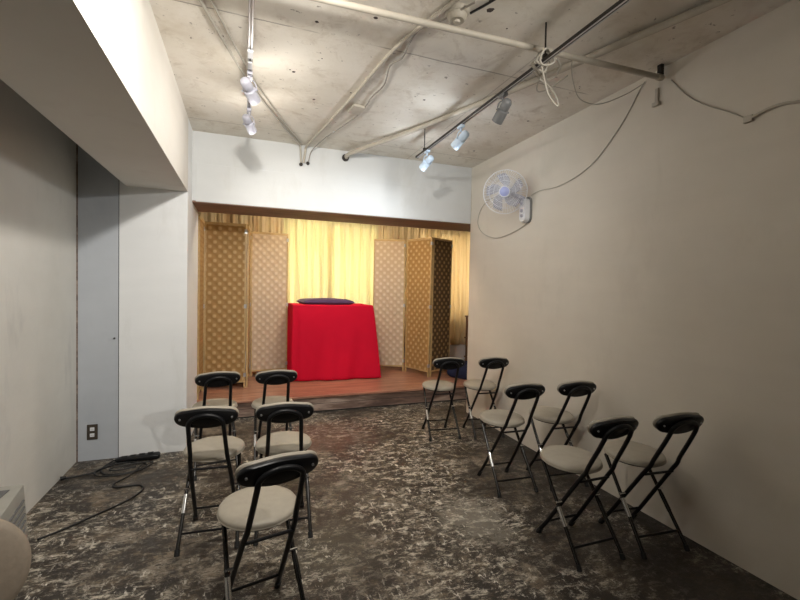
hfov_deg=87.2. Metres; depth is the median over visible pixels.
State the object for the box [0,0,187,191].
beam
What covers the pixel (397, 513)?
floor
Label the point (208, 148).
wall header
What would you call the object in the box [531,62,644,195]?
cable
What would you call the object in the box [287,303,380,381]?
tablecloth
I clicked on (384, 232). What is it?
curtain
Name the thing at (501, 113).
spotlight
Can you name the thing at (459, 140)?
spotlight
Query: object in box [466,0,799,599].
wall
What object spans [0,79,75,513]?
wall
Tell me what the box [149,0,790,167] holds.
ceiling
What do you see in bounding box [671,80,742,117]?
cable
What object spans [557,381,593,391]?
backrest cushion
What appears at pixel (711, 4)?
duct
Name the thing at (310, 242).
curtain
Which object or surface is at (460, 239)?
curtain
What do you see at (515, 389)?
backrest cushion
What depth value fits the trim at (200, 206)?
4.46 m
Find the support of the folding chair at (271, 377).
on the floor at (397, 513)
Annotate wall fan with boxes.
[483,169,531,222]
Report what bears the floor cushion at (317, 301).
on the tablecloth
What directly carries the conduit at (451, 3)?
attached to the ceiling
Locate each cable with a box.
[37,463,143,540]
[66,461,115,478]
[93,460,153,476]
[308,1,475,161]
[470,0,494,13]
[477,196,526,237]
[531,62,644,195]
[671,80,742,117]
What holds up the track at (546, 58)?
hanging from the ceiling
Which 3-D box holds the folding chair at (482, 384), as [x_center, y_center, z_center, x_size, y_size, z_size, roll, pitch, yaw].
[0.824,0.924,4.133,0.331,0.798,0.511,1,1,-15]
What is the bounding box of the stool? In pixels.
[0,519,31,599]
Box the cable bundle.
[531,47,567,106]
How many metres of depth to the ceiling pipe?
2.18 m
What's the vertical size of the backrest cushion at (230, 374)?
0.110 m
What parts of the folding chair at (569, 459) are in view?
leg, seat, frame, leg, backrest, moulding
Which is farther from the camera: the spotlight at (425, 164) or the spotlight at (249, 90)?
the spotlight at (425, 164)
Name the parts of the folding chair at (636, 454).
leg, seat, frame, leg, backrest, moulding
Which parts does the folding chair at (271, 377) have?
leg, seat, frame, backrest, moulding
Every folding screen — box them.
[197,215,288,399]
[373,237,452,376]
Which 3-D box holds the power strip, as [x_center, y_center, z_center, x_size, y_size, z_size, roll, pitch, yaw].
[-2.091,1.252,3.352,0.312,0.053,0.080,0,2,-23]
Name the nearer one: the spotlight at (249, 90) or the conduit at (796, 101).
the conduit at (796, 101)
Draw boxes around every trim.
[76,144,77,461]
[118,294,118,456]
[192,200,469,231]
[234,384,463,402]
[236,387,466,416]
[245,344,464,368]
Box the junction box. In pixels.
[347,103,365,114]
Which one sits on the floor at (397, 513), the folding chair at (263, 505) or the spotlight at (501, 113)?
the folding chair at (263, 505)
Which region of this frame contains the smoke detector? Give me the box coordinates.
[445,2,469,25]
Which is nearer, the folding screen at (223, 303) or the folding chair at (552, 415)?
the folding chair at (552, 415)
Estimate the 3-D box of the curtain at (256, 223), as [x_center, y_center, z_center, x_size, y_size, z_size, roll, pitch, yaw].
[-2.302,-0.251,6.054,1.204,2.000,0.107,1,1,-18]
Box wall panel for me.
[78,145,118,461]
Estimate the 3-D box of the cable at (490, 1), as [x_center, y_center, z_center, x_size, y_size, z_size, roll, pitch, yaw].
[0.542,-1.430,1.866,0.046,0.014,0.620,0,2,-34]
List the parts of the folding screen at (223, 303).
panel, panel, panel, panel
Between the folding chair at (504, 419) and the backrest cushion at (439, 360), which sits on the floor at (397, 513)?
the folding chair at (504, 419)
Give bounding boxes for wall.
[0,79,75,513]
[119,180,187,456]
[196,163,470,223]
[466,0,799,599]
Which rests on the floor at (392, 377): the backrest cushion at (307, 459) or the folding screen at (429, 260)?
the folding screen at (429, 260)
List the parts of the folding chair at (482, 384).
leg, seat, frame, backrest, moulding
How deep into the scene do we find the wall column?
3.83 m
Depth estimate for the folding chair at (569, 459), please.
2.24 m
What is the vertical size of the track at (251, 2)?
0.159 m
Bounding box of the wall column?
[186,118,197,445]
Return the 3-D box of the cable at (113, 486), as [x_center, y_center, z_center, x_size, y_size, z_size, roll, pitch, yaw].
[-1.867,1.280,2.753,0.256,0.034,0.937,1,1,-2]
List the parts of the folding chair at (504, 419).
leg, seat, frame, backrest, leg, moulding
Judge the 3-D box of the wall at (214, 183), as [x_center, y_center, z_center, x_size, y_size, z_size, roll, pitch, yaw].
[-0.523,-1.057,4.308,2.837,0.347,0.010,1,1,-20]
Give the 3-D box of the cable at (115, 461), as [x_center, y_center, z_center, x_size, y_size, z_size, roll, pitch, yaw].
[-2.280,1.269,3.123,0.062,0.022,0.331,2,2,32]
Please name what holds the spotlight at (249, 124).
attached to the track at (251, 2)
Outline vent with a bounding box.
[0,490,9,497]
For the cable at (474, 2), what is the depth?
2.64 m
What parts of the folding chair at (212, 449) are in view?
leg, moulding, backrest, frame, seat, leg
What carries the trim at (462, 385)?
attached to the floor at (392, 377)
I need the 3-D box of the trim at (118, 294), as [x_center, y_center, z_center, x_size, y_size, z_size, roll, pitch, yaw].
[-2.256,-0.127,3.374,0.005,2.804,0.002,1,1,-20]
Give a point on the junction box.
(357, 109)
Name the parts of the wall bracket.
foot plate, stem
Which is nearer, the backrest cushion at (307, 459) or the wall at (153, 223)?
the backrest cushion at (307, 459)
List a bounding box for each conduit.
[199,0,301,162]
[210,0,301,143]
[303,0,459,162]
[752,100,799,117]
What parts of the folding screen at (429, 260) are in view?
panel, panel, panel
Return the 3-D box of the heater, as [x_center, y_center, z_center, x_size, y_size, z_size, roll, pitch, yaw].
[-1.834,1.151,1.830,0.278,0.340,0.875,1,1,-20]
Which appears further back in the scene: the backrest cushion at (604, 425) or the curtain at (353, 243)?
the curtain at (353, 243)
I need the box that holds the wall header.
[192,131,471,200]
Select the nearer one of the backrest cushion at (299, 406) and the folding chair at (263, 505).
the folding chair at (263, 505)
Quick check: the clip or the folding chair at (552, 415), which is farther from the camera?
the folding chair at (552, 415)
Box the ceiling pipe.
[310,0,664,80]
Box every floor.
[14,400,796,599]
[197,359,465,401]
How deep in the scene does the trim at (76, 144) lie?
3.27 m
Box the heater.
[0,485,28,540]
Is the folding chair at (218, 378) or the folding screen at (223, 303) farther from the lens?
the folding screen at (223, 303)
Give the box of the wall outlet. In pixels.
[87,424,97,439]
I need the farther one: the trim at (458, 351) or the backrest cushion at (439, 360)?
the trim at (458, 351)
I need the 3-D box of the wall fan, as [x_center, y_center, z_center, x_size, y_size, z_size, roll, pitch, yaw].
[0.974,-0.933,3.812,0.435,0.462,0.204,1,1,12]
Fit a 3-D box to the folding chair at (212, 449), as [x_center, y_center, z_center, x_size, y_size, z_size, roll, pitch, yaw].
[-1.048,0.932,2.348,0.331,0.798,0.511,1,1,-16]
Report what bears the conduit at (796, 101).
attached to the wall at (663, 276)
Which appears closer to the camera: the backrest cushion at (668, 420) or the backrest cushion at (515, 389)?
the backrest cushion at (668, 420)
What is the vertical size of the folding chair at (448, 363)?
0.798 m
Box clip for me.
[743,114,753,123]
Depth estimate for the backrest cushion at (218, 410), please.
2.12 m
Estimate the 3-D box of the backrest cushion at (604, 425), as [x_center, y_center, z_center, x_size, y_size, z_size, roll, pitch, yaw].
[1.070,0.633,2.109,0.306,0.110,0.057,1,1,-20]
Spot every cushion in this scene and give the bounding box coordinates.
[175,406,238,414]
[195,371,239,378]
[235,450,316,476]
[255,370,296,376]
[255,402,313,411]
[297,298,354,304]
[433,357,462,362]
[447,361,466,379]
[478,357,506,363]
[504,383,541,394]
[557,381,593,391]
[587,416,634,432]
[652,412,699,427]
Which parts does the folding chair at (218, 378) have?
leg, seat, frame, backrest, moulding, leg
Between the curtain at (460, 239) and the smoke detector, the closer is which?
the smoke detector
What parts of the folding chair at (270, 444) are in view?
leg, seat, frame, backrest, moulding, leg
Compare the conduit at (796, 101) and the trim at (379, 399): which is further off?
the trim at (379, 399)
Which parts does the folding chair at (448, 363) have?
leg, seat, frame, backrest, moulding, leg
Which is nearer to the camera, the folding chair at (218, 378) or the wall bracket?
the wall bracket
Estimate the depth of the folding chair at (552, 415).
3.06 m
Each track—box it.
[247,0,254,114]
[415,0,630,157]
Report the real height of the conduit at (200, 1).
0.177 m
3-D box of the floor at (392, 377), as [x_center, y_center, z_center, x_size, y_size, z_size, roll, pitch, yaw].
[-0.471,1.152,6.008,4.700,0.187,1.974,1,1,-20]
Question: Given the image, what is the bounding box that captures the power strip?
[114,451,159,462]
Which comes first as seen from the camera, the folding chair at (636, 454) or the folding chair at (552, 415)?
the folding chair at (636, 454)
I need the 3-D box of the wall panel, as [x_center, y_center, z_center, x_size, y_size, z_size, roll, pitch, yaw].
[-2.383,-0.128,3.323,0.269,2.804,0.008,1,1,-20]
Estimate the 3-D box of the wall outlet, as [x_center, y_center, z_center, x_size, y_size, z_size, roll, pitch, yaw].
[-2.437,1.046,3.329,0.072,0.120,0.012,1,1,-20]
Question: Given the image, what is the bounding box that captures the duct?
[344,0,731,158]
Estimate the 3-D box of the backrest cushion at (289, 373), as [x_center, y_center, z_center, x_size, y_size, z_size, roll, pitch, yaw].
[-0.920,0.571,3.137,0.306,0.110,0.057,1,1,-22]
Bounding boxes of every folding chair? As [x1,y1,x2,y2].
[174,406,244,556]
[192,371,239,480]
[217,450,318,599]
[251,370,296,459]
[253,402,313,545]
[422,357,464,440]
[462,357,508,439]
[477,383,544,497]
[526,381,595,490]
[536,416,638,571]
[598,412,703,559]
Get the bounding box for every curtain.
[198,212,283,350]
[284,218,332,309]
[332,222,377,304]
[378,225,432,345]
[430,229,469,344]
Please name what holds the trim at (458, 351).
attached to the wall
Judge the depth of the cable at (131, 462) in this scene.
3.15 m
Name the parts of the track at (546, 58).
hanger rod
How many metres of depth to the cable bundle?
2.22 m
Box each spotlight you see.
[240,70,260,104]
[242,107,256,134]
[419,150,433,170]
[451,124,468,149]
[492,92,511,124]
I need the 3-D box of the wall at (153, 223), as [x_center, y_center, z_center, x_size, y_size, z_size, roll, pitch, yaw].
[-2.023,-0.124,3.457,0.489,2.804,0.006,1,1,-20]
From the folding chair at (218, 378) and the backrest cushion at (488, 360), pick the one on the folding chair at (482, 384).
the backrest cushion at (488, 360)
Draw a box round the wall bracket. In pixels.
[652,88,659,107]
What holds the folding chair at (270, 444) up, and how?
on the floor at (397, 513)
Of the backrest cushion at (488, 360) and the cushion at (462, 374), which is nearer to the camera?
the backrest cushion at (488, 360)
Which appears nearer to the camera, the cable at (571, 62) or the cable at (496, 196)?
the cable at (571, 62)
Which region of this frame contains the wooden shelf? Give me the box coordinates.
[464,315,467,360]
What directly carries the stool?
on the floor at (397, 513)

